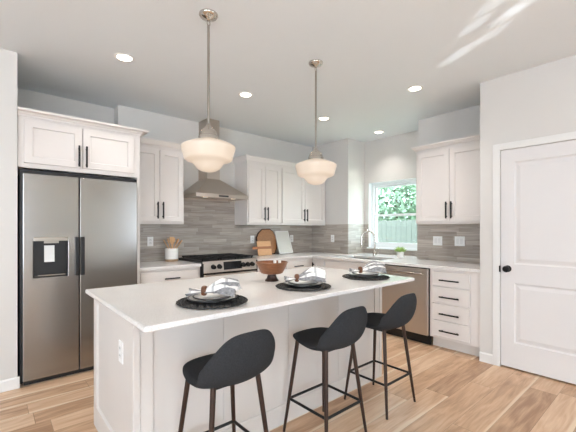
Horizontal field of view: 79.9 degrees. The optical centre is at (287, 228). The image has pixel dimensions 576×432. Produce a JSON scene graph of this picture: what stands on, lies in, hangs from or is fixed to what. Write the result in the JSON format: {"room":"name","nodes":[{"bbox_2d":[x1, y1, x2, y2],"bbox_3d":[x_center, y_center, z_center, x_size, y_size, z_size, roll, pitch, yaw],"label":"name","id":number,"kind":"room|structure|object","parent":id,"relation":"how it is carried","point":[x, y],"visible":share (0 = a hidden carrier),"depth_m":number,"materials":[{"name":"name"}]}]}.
{"room":"kitchen","nodes":[
{"label":"kitchen","id":0,"kind":"room"},
{"bbox_2d":[0,48,16,380],"bbox_3d":[-4.195,-0.067,1.839,4.270,2.743,1.125,0,0,-41],"label":"wall","id":1,"kind":"structure","parent":0,"point":[8,59],"depth_m":2.77,"materials":[{"name":"paint"}]},
{"bbox_2d":[0,376,19,392],"bbox_3d":[-3.760,1.259,1.462,4.134,0.092,0.014,0,0,-41],"label":"baseboard","id":2,"kind":"structure","parent":1,"relation":"attached to","point":[12,383],"depth_m":2.77,"materials":[{"name":"paint"}]},
{"bbox_2d":[17,88,311,261],"bbox_3d":[-1.003,-0.067,5.088,5.050,2.743,0.398,0,0,-41],"label":"wall","id":3,"kind":"structure","parent":0,"point":[209,227],"depth_m":4.62,"materials":[{"name":"paint"}]},
{"bbox_2d":[147,237,152,245],"bbox_3d":[-1.690,0.159,4.223,0.072,0.116,0.009,0,0,-41],"label":"wall outlet","id":4,"kind":"object","parent":3,"relation":"attached to","point":[149,239],"visible":1,"depth_m":4.22,"materials":[{"name":"white plastic"}]},
{"bbox_2d":[140,137,183,223],"bbox_3d":[-1.576,-0.536,4.082,0.678,0.967,0.385,0,0,-41],"label":"upper cabinet","id":5,"kind":"object","parent":3,"relation":"attached to","point":[161,168],"visible":0.82,"depth_m":3.97,"materials":[{"name":"paint"}]},
{"bbox_2d":[184,119,248,201],"bbox_3d":[-0.975,-0.911,4.519,0.750,1.052,0.512,0,0,-41],"label":"range hood","id":6,"kind":"object","parent":3,"relation":"attached to","point":[209,187],"visible":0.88,"depth_m":4.48,"materials":[{"name":"metal"}]},
{"bbox_2d":[140,199,311,261],"bbox_3d":[-0.766,-0.005,5.035,3.160,0.820,0.008,0,0,-41],"label":"backsplash","id":7,"kind":"structure","parent":3,"relation":"attached to","point":[209,227],"depth_m":4.75,"materials":[{"name":"tile"}]},
{"bbox_2d":[232,154,282,224],"bbox_3d":[-0.444,-0.536,5.064,0.654,0.967,0.385,0,0,-41],"label":"upper cabinet","id":8,"kind":"object","parent":3,"relation":"attached to","point":[258,178],"visible":0.98,"depth_m":4.92,"materials":[{"name":"paint"}]},
{"bbox_2d":[281,160,324,225],"bbox_3d":[0.173,-0.536,5.598,0.975,0.967,0.385,0,0,-41],"label":"upper cabinet","id":9,"kind":"object","parent":3,"relation":"attached to","point":[302,203],"visible":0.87,"depth_m":5.41,"materials":[{"name":"paint"}]},
{"bbox_2d":[0,0,575,146],"bbox_3d":[0.509,-1.488,0.176,9.200,0.100,9.800,0,0,-41],"label":"ceiling","id":10,"kind":"structure","parent":0,"point":[371,52],"depth_m":2.81,"materials":[{"name":"paint"}]},
{"bbox_2d":[113,52,134,62],"bbox_3d":[-1.375,-1.435,2.891,0.168,0.006,0.168,0,0,-41],"label":"recessed light","id":11,"kind":"object","parent":10,"relation":"in","point":[124,57],"visible":1,"depth_m":2.88,"materials":[{"name":"white plastic"}]},
{"bbox_2d":[181,9,234,172],"bbox_3d":[-0.534,-0.908,2.309,0.358,1.059,0.358,0,0,-41],"label":"pendant lamp","id":12,"kind":"object","parent":10,"relation":"hanging from","point":[207,152],"visible":1,"depth_m":2.23,"materials":[{"name":"white glass"}]},
{"bbox_2d":[238,91,252,97],"bbox_3d":[-0.454,-1.435,3.689,0.168,0.006,0.168,0,0,-41],"label":"recessed light","id":13,"kind":"object","parent":10,"relation":"in","point":[244,94],"visible":1,"depth_m":3.68,"materials":[{"name":"white plastic"}]},
{"bbox_2d":[295,59,336,184],"bbox_3d":[0.241,-0.908,2.981,0.358,1.059,0.358,0,0,-41],"label":"pendant lamp","id":14,"kind":"object","parent":10,"relation":"hanging from","point":[315,170],"visible":1,"depth_m":2.90,"materials":[{"name":"white glass"}]},
{"bbox_2d":[317,116,329,120],"bbox_3d":[0.469,-1.435,4.489,0.168,0.006,0.168,0,0,-41],"label":"recessed light","id":15,"kind":"object","parent":10,"relation":"in","point":[323,118],"visible":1,"depth_m":4.48,"materials":[{"name":"white plastic"}]},
{"bbox_2d":[373,130,384,133],"bbox_3d":[1.354,-1.435,5.118,0.168,0.006,0.168,0,0,-41],"label":"recessed light","id":16,"kind":"object","parent":10,"relation":"in","point":[378,131],"visible":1,"depth_m":5.13,"materials":[{"name":"white plastic"}]},
{"bbox_2d":[406,85,423,91],"bbox_3d":[1.303,-1.435,3.527,0.168,0.006,0.168,0,0,-41],"label":"recessed light","id":17,"kind":"object","parent":10,"relation":"in","point":[414,88],"visible":1,"depth_m":3.52,"materials":[{"name":"white plastic"}]},
{"bbox_2d":[0,333,575,431],"bbox_3d":[0.509,1.355,0.176,9.200,0.100,9.800,0,0,-41],"label":"floor","id":18,"kind":"structure","parent":0,"point":[455,391],"depth_m":2.58,"materials":[{"name":"brown wood"}]},
{"bbox_2d":[17,169,136,385],"bbox_3d":[-2.080,0.405,3.390,0.927,1.793,0.802,0,0,-41],"label":"refrigerator","id":19,"kind":"object","parent":18,"relation":"on","point":[76,233],"visible":0.93,"depth_m":3.02,"materials":[{"name":"silver metal"}]},
{"bbox_2d":[17,106,148,283],"bbox_3d":[-2.044,0.159,3.415,1.040,2.293,0.779,0,0,-41],"label":"cabinet","id":20,"kind":"object","parent":18,"relation":"on","point":[73,145],"visible":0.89,"depth_m":3.11,"materials":[{"name":"paint"}]},
{"bbox_2d":[140,267,199,283],"bbox_3d":[-1.468,0.871,3.974,0.701,0.868,0.672,0,0,-41],"label":"base cabinet","id":21,"kind":"object","parent":18,"relation":"on","point":[151,276],"visible":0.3,"depth_m":3.73,"materials":[{"name":"paint"}]},
{"bbox_2d":[140,260,200,270],"bbox_3d":[-1.477,0.421,3.984,0.701,0.032,0.646,0,0,-41],"label":"countertop","id":22,"kind":"structure","parent":21,"relation":"on","point":[154,265],"depth_m":3.88,"materials":[{"name":"white stone"}]},
{"bbox_2d":[165,248,177,261],"bbox_3d":[-1.451,0.326,4.287,0.160,0.158,0.160,0,0,-41],"label":"utensil crock","id":23,"kind":"object","parent":22,"relation":"on","point":[171,255],"visible":0.95,"depth_m":4.22,"materials":[{"name":"white ceramic"}]},
{"bbox_2d":[169,237,173,248],"bbox_3d":[-1.445,0.235,4.279,0.022,0.262,0.056,0,0,41],"label":"wooden utensil","id":24,"kind":"object","parent":23,"relation":"in","point":[170,238],"visible":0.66,"depth_m":4.28,"materials":[{"name":"brown wood"}]},
{"bbox_2d":[179,253,257,277],"bbox_3d":[-0.889,0.817,4.433,0.769,0.937,0.737,0,0,-41],"label":"range","id":25,"kind":"object","parent":18,"relation":"on","point":[221,264],"visible":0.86,"depth_m":4.23,"materials":[{"name":"metal"}]},
{"bbox_2d":[179,257,252,263],"bbox_3d":[-0.916,0.395,4.465,0.769,0.029,0.648,0,0,-41],"label":"cooktop","id":26,"kind":"object","parent":25,"relation":"in","point":[210,260],"depth_m":4.22,"materials":[{"name":"metal"}]},
{"bbox_2d":[200,260,257,277],"bbox_3d":[-0.889,0.845,4.433,0.769,0.880,0.737,0,0,-41],"label":"oven","id":27,"kind":"object","parent":25,"relation":"in","point":[208,268],"depth_m":4.16,"materials":[{"name":"silver metal"}]},
{"bbox_2d":[178,329,274,431],"bbox_3d":[-0.310,0.883,1.703,0.418,0.847,0.475,0,0,-41],"label":"bar stool","id":28,"kind":"object","parent":18,"relation":"on","point":[243,357],"visible":1,"depth_m":1.53,"materials":[{"name":"black plastic"}]},
{"bbox_2d":[94,287,381,431],"bbox_3d":[-0.239,0.868,2.680,2.100,0.874,0.853,0,0,-41],"label":"kitchen island","id":29,"kind":"object","parent":18,"relation":"on","point":[144,393],"visible":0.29,"depth_m":2.09,"materials":[{"name":"paint"}]},
{"bbox_2d":[119,340,122,364],"bbox_3d":[-0.899,0.663,1.847,0.009,0.116,0.072,0,0,-41],"label":"wall outlet","id":30,"kind":"object","parent":29,"relation":"attached to","point":[120,342],"visible":1,"depth_m":1.83,"materials":[{"name":"white plastic"}]},
{"bbox_2d":[85,266,414,332],"bbox_3d":[-0.153,0.418,2.562,2.165,0.026,1.160,0,0,-41],"label":"island countertop","id":31,"kind":"structure","parent":29,"relation":"on","point":[149,307],"depth_m":2.11,"materials":[{"name":"white stone"}]},
{"bbox_2d":[176,295,247,308],"bbox_3d":[-0.415,0.397,1.890,0.386,0.010,0.384,0,0,-41],"label":"placemat","id":32,"kind":"object","parent":31,"relation":"on","point":[184,302],"visible":0.69,"depth_m":1.80,"materials":[{"name":"black wicker"}]},
{"bbox_2d":[187,294,236,302],"bbox_3d":[-0.415,0.382,1.890,0.269,0.018,0.269,0,0,-41],"label":"dinner plate","id":33,"kind":"object","parent":32,"relation":"on","point":[190,298],"visible":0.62,"depth_m":1.83,"materials":[{"name":"white ceramic"}]},
{"bbox_2d":[192,293,230,300],"bbox_3d":[-0.415,0.375,1.890,0.213,0.018,0.213,0,0,-41],"label":"salad plate","id":34,"kind":"object","parent":33,"relation":"on","point":[210,296],"visible":0.7,"depth_m":1.89,"materials":[{"name":"white ceramic"}]},
{"bbox_2d":[185,278,241,296],"bbox_3d":[-0.407,0.315,1.891,0.283,0.090,0.251,0,0,-3],"label":"napkin","id":35,"kind":"object","parent":34,"relation":"on","point":[225,286],"visible":0.94,"depth_m":1.84,"materials":[{"name":"fabric"}]},
{"bbox_2d":[201,285,206,295],"bbox_3d":[-0.460,0.341,1.888,0.027,0.057,0.057,0,0,-3],"label":"napkin ring","id":36,"kind":"object","parent":35,"relation":"attached to","point":[203,288],"visible":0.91,"depth_m":1.87,"materials":[{"name":"brown wood"}]},
{"bbox_2d":[256,260,287,281],"bbox_3d":[-0.125,0.331,2.671,0.252,0.148,0.252,0,0,-41],"label":"pedestal bowl","id":37,"kind":"object","parent":31,"relation":"on","point":[268,267],"visible":0.96,"depth_m":2.60,"materials":[{"name":"brown wood"}]},
{"bbox_2d":[275,282,330,290],"bbox_3d":[0.106,0.397,2.381,0.384,0.010,0.386,0,0,17],"label":"placemat","id":38,"kind":"object","parent":31,"relation":"on","point":[324,286],"visible":0.59,"depth_m":2.30,"materials":[{"name":"black wicker"}]},
{"bbox_2d":[284,282,322,286],"bbox_3d":[0.106,0.382,2.381,0.269,0.018,0.269,0,0,-41],"label":"dinner plate","id":39,"kind":"object","parent":38,"relation":"on","point":[286,283],"visible":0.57,"depth_m":2.30,"materials":[{"name":"white ceramic"}]},
{"bbox_2d":[288,280,318,284],"bbox_3d":[0.106,0.375,2.381,0.213,0.018,0.213,0,0,-41],"label":"salad plate","id":40,"kind":"object","parent":39,"relation":"on","point":[309,282],"visible":0.73,"depth_m":2.39,"materials":[{"name":"white ceramic"}]},
{"bbox_2d":[284,267,325,282],"bbox_3d":[0.113,0.315,2.383,0.283,0.098,0.250,0,0,-7],"label":"napkin","id":41,"kind":"object","parent":40,"relation":"on","point":[316,274],"visible":0.96,"depth_m":2.33,"materials":[{"name":"fabric"}]},
{"bbox_2d":[294,274,298,281],"bbox_3d":[0.061,0.341,2.376,0.027,0.057,0.057,0,0,-7],"label":"napkin ring","id":42,"kind":"object","parent":41,"relation":"attached to","point":[296,276],"visible":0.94,"depth_m":2.35,"materials":[{"name":"brown wood"}]},
{"bbox_2d":[342,274,389,279],"bbox_3d":[0.642,0.397,2.840,0.386,0.010,0.384,0,0,-41],"label":"placemat","id":43,"kind":"object","parent":31,"relation":"on","point":[348,276],"visible":0.69,"depth_m":2.76,"materials":[{"name":"black wicker"}]},
{"bbox_2d":[349,272,382,276],"bbox_3d":[0.642,0.382,2.840,0.269,0.018,0.269,0,0,-41],"label":"dinner plate","id":44,"kind":"object","parent":43,"relation":"on","point":[351,273],"visible":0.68,"depth_m":2.76,"materials":[{"name":"white ceramic"}]},
{"bbox_2d":[353,271,378,275],"bbox_3d":[0.642,0.375,2.840,0.213,0.018,0.213,0,0,-41],"label":"salad plate","id":45,"kind":"object","parent":44,"relation":"on","point":[364,273],"visible":0.84,"depth_m":2.85,"materials":[{"name":"white ceramic"}]},
{"bbox_2d":[349,261,385,273],"bbox_3d":[0.649,0.315,2.841,0.283,0.096,0.251,0,0,-5],"label":"napkin","id":46,"kind":"object","parent":45,"relation":"on","point":[373,266],"visible":0.94,"depth_m":2.80,"materials":[{"name":"fabric"}]},
{"bbox_2d":[258,258,311,271],"bbox_3d":[-0.215,0.871,5.062,1.065,0.868,0.672,0,0,-41],"label":"base cabinet","id":47,"kind":"object","parent":18,"relation":"on","point":[305,262],"visible":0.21,"depth_m":4.99,"materials":[{"name":"paint"}]},
{"bbox_2d":[253,252,479,272],"bbox_3d":[0.930,0.421,4.531,2.101,0.032,2.974,0,0,-41],"label":"countertop","id":48,"kind":"structure","parent":47,"relation":"on","point":[412,261],"depth_m":4.56,"materials":[{"name":"white stone"}]},
{"bbox_2d":[252,241,271,255],"bbox_3d":[-0.391,0.296,5.168,0.340,0.213,0.059,0,0,-41],"label":"cutting board","id":49,"kind":"object","parent":48,"relation":"on","point":[263,247],"visible":1,"depth_m":5.18,"materials":[{"name":"brown wood"}]},
{"bbox_2d":[256,229,276,253],"bbox_3d":[-0.335,0.202,5.359,0.385,0.402,0.085,0,0,-41],"label":"cutting board","id":50,"kind":"object","parent":48,"relation":"on","point":[263,234],"visible":0.72,"depth_m":5.38,"materials":[{"name":"brown wood"}]},
{"bbox_2d":[274,231,292,253],"bbox_3d":[-0.067,0.220,5.516,0.285,0.366,0.152,0,0,-41],"label":"cutting board","id":51,"kind":"object","parent":48,"relation":"on","point":[283,241],"visible":1,"depth_m":5.50,"materials":[{"name":"white ceramic"}]},
{"bbox_2d":[360,230,378,256],"bbox_3d":[1.187,0.214,4.996,0.264,0.382,0.104,0,0,18],"label":"faucet","id":52,"kind":"object","parent":48,"relation":"on","point":[361,242],"visible":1,"depth_m":4.99,"materials":[{"name":"silver metal"}]},
{"bbox_2d":[393,247,405,257],"bbox_3d":[1.563,0.321,4.767,0.192,0.167,0.196,0,0,-41],"label":"potted plant","id":53,"kind":"object","parent":48,"relation":"on","point":[400,251],"visible":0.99,"depth_m":4.74,"materials":[{"name":"green plant"}]},
{"bbox_2d":[312,258,325,266],"bbox_3d":[0.668,0.871,5.278,0.656,0.868,0.268,0,0,-41],"label":"base cabinet","id":54,"kind":"object","parent":18,"relation":"on","point":[318,262],"visible":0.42,"depth_m":5.08,"materials":[{"name":"paint"}]},
{"bbox_2d":[283,306,367,431],"bbox_3d":[0.249,0.883,2.176,0.418,0.847,0.475,0,0,-41],"label":"bar stool","id":55,"kind":"object","parent":18,"relation":"on","point":[349,326],"visible":1,"depth_m":2.04,"materials":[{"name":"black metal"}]},
{"bbox_2d":[326,259,381,273],"bbox_3d":[1.070,0.871,4.814,0.656,0.868,0.955,0,0,-41],"label":"base cabinet","id":56,"kind":"object","parent":18,"relation":"on","point":[336,264],"visible":0.06,"depth_m":4.72,"materials":[{"name":"paint"}]},
{"bbox_2d":[344,293,416,419],"bbox_3d":[0.709,0.883,2.595,0.418,0.847,0.475,0,0,-41],"label":"bar stool","id":57,"kind":"object","parent":18,"relation":"on","point":[402,311],"visible":0.85,"depth_m":2.43,"materials":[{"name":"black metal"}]},
{"bbox_2d":[382,264,430,344],"bbox_3d":[1.567,0.871,4.208,0.658,0.863,0.596,0,0,-41],"label":"dishwasher","id":58,"kind":"object","parent":18,"relation":"on","point":[417,328],"visible":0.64,"depth_m":3.93,"materials":[{"name":"silver metal"}]},
{"bbox_2d":[430,268,479,356],"bbox_3d":[1.953,0.871,3.796,0.656,0.868,0.523,0,0,-41],"label":"base cabinet","id":59,"kind":"object","parent":18,"relation":"on","point":[454,295],"visible":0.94,"depth_m":3.60,"materials":[{"name":"paint"}]},
{"bbox_2d":[312,105,479,263],"bbox_3d":[1.702,-0.067,5.205,0.808,2.743,2.985,0,0,-41],"label":"wall","id":60,"kind":"structure","parent":0,"point":[345,190],"depth_m":5.49,"materials":[{"name":"paint"}]},
{"bbox_2d":[312,224,364,253],"bbox_3d":[0.856,0.168,5.899,0.438,0.475,0.810,0,0,-41],"label":"backsplash","id":61,"kind":"structure","parent":60,"relation":"attached to","point":[347,237],"depth_m":5.65,"materials":[{"name":"tile"}]},
{"bbox_2d":[365,130,417,258],"bbox_3d":[1.736,-0.067,5.357,0.198,2.743,1.180,0,0,-41],"label":"wall","id":62,"kind":"structure","parent":60,"relation":"in","point":[391,158],"depth_m":5.40,"materials":[{"name":"paint"}]},
{"bbox_2d":[365,224,416,255],"bbox_3d":[1.665,0.168,5.295,0.008,0.475,1.164,0,0,-41],"label":"backsplash","id":63,"kind":"structure","parent":62,"relation":"attached to","point":[381,251],"depth_m":5.50,"materials":[{"name":"tile"}]},
{"bbox_2d":[367,178,416,250],"bbox_3d":[1.709,-0.210,5.326,0.160,1.075,1.066,0,0,-41],"label":"window","id":64,"kind":"structure","parent":62,"relation":"attached to","point":[373,187],"depth_m":5.57,"materials":[{"name":"white plastic"}]},
{"bbox_2d":[433,236,441,245],"bbox_3d":[1.895,0.155,4.358,0.010,0.116,0.118,0,0,-41],"label":"light switch","id":65,"kind":"object","parent":60,"relation":"attached to","point":[437,240],"visible":1,"depth_m":4.36,"materials":[{"name":"white plastic"}]},
{"bbox_2d":[411,134,479,223],"bbox_3d":[1.942,-0.529,4.029,0.385,0.952,0.885,0,0,-41],"label":"upper cabinet","id":66,"kind":"object","parent":60,"relation":"attached to","point":[447,175],"visible":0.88,"depth_m":3.91,"materials":[{"name":"paint"}]},
{"bbox_2d":[417,224,479,263],"bbox_3d":[2.212,0.168,4.335,0.438,0.475,1.002,0,0,-41],"label":"backsplash","id":67,"kind":"structure","parent":60,"relation":"attached to","point":[469,253],"depth_m":4.25,"materials":[{"name":"tile"}]},
{"bbox_2d":[455,236,464,245],"bbox_3d":[2.072,0.153,4.154,0.010,0.116,0.118,0,0,-41],"label":"light switch","id":68,"kind":"object","parent":60,"relation":"attached to","point":[459,240],"visible":1,"depth_m":4.15,"materials":[{"name":"white plastic"}]},
{"bbox_2d":[480,55,575,365],"bbox_3d":[4.546,-0.067,1.443,1.440,2.743,6.425,0,0,-41],"label":"wall","id":69,"kind":"structure","parent":0,"point":[538,101],"depth_m":3.22,"materials":[{"name":"paint"}]},
{"bbox_2d":[479,351,492,364],"bbox_3d":[1.931,1.259,3.349,0.014,0.092,0.118,0,0,-41],"label":"baseboard","id":70,"kind":"structure","parent":69,"relation":"attached to","point":[483,357],"depth_m":3.34,"materials":[{"name":"paint"}]},
{"bbox_2d":[493,131,575,365],"bbox_3d":[2.275,0.252,2.951,0.016,2.107,0.934,0,0,-41],"label":"trim","id":71,"kind":"structure","parent":69,"relation":"attached to","point":[570,135],"depth_m":3.27,"materials":[{"name":"paint"}]},
{"bbox_2d":[499,140,575,383],"bbox_3d":[2.268,0.277,2.952,0.105,2.028,0.814,0,0,-41],"label":"door","id":72,"kind":"structure","parent":69,"relation":"in","point":[537,268],"depth_m":3.04,"materials":[{"name":"paint"}]},
{"label":"outside","id":73,"kind":"structure","parent":0,"visible":0},
{"bbox_3d":[6.308,1.605,13.410,16.900,0.100,28.000,0,0,-41],"label":"ground","id":74,"kind":"structure","parent":73,"visible":0},
{"bbox_2d":[378,185,415,220],"bbox_3d":[4.072,-0.963,12.745,3.156,5.042,3.118,0,0,-41],"label":"tree","id":75,"kind":"object","parent":74,"relation":"on","point":[398,192],"visible":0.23,"depth_m":11.70,"materials":[{"name":"green plant"}]},
{"bbox_2d":[378,220,416,242],"bbox_3d":[3.196,0.659,8.860,0.062,1.792,6.802,0,0,-41],"label":"fence","id":76,"kind":"object","parent":74,"relation":"on","point":[398,231],"visible":0.09,"depth_m":9.14,"materials":[{"name":"white wood"}]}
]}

